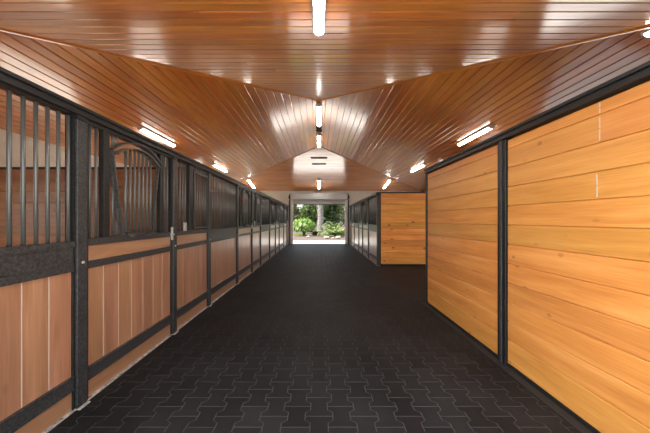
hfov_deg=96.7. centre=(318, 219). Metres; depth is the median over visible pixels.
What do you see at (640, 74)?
header rail
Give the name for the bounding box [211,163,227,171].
ceiling light
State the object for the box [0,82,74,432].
panel
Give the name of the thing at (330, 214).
tree
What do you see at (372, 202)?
panel
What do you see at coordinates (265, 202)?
panel
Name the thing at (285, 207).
door
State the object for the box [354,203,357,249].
panel
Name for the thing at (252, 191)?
post
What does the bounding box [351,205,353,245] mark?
door
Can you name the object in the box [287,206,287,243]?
panel
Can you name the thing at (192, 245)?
panel
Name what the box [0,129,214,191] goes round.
wall
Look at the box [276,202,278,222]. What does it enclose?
grille
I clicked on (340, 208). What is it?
tree
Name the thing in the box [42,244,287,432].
baseboard
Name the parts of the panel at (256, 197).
plank panel, rail, feed door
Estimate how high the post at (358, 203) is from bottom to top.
2.255 m
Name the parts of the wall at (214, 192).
plank panel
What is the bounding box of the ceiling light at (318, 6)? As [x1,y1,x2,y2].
[312,0,325,36]
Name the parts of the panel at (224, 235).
plank panel, plate rail, grille rail, rail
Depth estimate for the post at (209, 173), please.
4.86 m
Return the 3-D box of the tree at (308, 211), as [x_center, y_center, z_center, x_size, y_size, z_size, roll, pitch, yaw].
[-0.983,-0.509,34.576,3.548,4.048,2.961,0,0,0]
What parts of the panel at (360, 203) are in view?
plank panel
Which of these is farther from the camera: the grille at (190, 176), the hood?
the hood
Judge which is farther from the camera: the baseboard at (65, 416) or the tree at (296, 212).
the tree at (296, 212)
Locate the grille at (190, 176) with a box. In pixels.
[177,159,206,229]
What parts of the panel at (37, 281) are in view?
plank panel, grille rail, plate rail, rail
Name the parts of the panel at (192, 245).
latch plate, plank panel, rail, rail, rail, feed door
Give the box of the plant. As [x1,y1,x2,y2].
[317,221,344,235]
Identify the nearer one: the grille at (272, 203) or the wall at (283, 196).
the grille at (272, 203)
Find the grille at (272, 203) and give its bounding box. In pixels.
[270,199,274,223]
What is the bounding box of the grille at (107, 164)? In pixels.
[88,120,171,236]
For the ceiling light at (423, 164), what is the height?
0.097 m
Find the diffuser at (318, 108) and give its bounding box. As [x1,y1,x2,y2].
[317,107,320,125]
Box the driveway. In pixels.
[293,241,344,243]
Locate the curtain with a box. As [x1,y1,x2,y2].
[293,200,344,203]
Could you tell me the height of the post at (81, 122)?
2.255 m
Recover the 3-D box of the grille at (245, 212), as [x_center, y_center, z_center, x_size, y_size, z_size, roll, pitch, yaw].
[-1.886,-0.326,7.295,0.068,0.951,1.310,0,0,0]
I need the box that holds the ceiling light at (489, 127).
[457,125,494,145]
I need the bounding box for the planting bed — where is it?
[293,225,344,240]
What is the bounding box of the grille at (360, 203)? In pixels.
[359,202,361,222]
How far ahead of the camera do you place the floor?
2.75 m
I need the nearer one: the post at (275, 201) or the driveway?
the post at (275, 201)
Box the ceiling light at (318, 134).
[317,133,320,147]
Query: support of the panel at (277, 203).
on the baseboard at (65, 416)
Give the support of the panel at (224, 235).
on the baseboard at (65, 416)
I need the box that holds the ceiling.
[0,0,649,190]
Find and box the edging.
[422,303,592,432]
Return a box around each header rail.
[0,66,288,206]
[349,192,379,206]
[424,61,649,173]
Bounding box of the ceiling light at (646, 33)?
[641,28,649,37]
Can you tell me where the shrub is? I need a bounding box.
[293,217,316,235]
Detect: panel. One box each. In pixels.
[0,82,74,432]
[177,159,207,327]
[211,174,236,301]
[253,192,260,269]
[261,196,269,263]
[276,202,278,252]
[280,203,283,249]
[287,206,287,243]
[350,206,350,243]
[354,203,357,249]
[359,202,361,252]
[368,196,376,263]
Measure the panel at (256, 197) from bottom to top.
2.237 m
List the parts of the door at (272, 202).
plank panel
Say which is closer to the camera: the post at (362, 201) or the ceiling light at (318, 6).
the ceiling light at (318, 6)
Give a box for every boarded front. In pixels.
[427,145,497,357]
[507,81,649,432]
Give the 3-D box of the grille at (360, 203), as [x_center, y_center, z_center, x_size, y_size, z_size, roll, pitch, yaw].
[1.885,-0.326,12.930,0.070,0.951,1.044,0,0,0]
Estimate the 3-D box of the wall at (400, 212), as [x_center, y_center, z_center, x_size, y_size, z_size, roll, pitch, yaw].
[4.040,0.280,9.200,4.211,2.340,0.064,0,0,0]
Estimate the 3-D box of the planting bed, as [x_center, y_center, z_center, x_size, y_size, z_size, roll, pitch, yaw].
[0.000,1.530,55.300,120.000,0.160,69.400,0,0,0]
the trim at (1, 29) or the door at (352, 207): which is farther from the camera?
the door at (352, 207)
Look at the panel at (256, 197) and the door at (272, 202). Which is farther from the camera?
the door at (272, 202)
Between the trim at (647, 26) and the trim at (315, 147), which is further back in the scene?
the trim at (315, 147)
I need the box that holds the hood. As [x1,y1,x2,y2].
[290,193,347,199]
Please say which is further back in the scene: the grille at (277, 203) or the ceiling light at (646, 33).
the grille at (277, 203)
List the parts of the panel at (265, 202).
plank panel, plate rail, rail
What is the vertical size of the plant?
1.386 m
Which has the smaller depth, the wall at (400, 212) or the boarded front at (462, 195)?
the boarded front at (462, 195)
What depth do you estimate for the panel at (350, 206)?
17.09 m
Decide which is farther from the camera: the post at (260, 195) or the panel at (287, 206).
the panel at (287, 206)
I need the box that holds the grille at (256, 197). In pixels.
[253,192,259,224]
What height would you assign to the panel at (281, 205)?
2.237 m
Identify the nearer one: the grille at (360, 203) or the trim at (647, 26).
the trim at (647, 26)
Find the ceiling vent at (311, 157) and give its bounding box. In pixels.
[311,157,326,158]
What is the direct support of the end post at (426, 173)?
on the floor
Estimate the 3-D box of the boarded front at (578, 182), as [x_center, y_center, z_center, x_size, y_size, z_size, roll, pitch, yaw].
[1.892,0.329,1.879,0.056,2.243,1.987,0,0,0]
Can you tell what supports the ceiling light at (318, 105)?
attached to the ceiling
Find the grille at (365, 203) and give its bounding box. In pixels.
[363,199,367,222]
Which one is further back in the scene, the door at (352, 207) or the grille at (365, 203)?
the door at (352, 207)
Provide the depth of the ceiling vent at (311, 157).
12.49 m
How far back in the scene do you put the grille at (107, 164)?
2.76 m
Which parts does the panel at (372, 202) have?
plate rail, rail, plank panel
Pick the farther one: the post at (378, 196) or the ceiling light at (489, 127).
the post at (378, 196)
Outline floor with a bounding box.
[48,244,580,432]
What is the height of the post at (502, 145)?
2.254 m
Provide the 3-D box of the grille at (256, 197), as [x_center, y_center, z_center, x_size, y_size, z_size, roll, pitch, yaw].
[-1.885,-0.326,8.610,0.070,0.951,1.044,0,0,0]
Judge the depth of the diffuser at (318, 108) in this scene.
7.86 m
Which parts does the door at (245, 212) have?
plank panel, rail, rail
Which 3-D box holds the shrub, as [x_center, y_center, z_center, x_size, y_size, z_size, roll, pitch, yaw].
[-1.338,0.587,26.199,2.408,1.813,2.155,0,0,0]
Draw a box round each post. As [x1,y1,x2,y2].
[75,114,89,409]
[172,156,178,334]
[208,172,211,306]
[237,184,238,283]
[252,191,252,272]
[260,195,261,265]
[275,201,275,253]
[279,203,279,250]
[358,203,358,250]
[362,201,362,253]
[376,195,379,265]
[426,173,428,303]
[498,139,509,364]
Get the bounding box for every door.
[87,120,174,399]
[239,186,252,280]
[270,199,275,256]
[284,205,286,245]
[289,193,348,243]
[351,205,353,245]
[363,199,367,256]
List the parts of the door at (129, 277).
plank panel, rail, rail, rail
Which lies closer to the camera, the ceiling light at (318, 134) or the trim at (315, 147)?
the ceiling light at (318, 134)
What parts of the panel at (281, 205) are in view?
plank panel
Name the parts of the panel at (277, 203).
plank panel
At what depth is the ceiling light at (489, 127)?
7.17 m
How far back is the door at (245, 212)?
7.28 m
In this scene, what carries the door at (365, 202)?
attached to the post
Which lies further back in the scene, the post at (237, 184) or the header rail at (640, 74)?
the post at (237, 184)
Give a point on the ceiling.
(246, 131)
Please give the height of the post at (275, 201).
2.255 m
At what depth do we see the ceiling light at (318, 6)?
2.94 m
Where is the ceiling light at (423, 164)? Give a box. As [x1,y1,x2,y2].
[410,163,426,171]
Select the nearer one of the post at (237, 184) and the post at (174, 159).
the post at (174, 159)
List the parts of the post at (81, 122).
plate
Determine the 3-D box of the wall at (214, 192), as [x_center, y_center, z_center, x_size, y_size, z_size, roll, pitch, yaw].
[-4.040,0.280,9.200,4.211,2.340,0.064,0,0,0]
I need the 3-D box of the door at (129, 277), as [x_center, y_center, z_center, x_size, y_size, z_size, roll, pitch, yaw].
[-1.864,0.318,2.975,0.112,2.237,1.346,0,0,0]
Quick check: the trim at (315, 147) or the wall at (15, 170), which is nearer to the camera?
the wall at (15, 170)
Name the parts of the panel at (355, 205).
plank panel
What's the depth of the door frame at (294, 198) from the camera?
17.37 m
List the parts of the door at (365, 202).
plank panel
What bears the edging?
on the floor
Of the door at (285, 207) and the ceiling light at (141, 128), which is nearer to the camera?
the ceiling light at (141, 128)
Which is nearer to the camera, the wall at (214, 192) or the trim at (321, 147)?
the wall at (214, 192)
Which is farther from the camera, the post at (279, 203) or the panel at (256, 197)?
the post at (279, 203)
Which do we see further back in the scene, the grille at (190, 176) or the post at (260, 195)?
the post at (260, 195)
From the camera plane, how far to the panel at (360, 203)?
12.90 m
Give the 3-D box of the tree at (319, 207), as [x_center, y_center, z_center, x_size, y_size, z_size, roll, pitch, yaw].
[0.376,-1.774,28.990,4.266,6.596,3.562,0,0,0]
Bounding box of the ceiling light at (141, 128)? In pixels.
[137,126,175,146]
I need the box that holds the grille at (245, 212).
[239,186,251,225]
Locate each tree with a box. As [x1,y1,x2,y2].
[293,205,300,220]
[299,205,317,231]
[316,205,323,234]
[323,205,339,228]
[328,205,344,229]
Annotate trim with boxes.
[0,28,318,101]
[239,147,316,181]
[319,25,649,101]
[321,147,419,190]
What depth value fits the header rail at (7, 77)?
2.34 m
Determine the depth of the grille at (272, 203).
11.47 m
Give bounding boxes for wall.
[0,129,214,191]
[0,167,203,246]
[214,192,257,228]
[260,191,420,243]
[380,192,425,265]
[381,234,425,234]
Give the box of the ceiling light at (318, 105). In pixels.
[316,103,321,126]
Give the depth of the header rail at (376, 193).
11.03 m

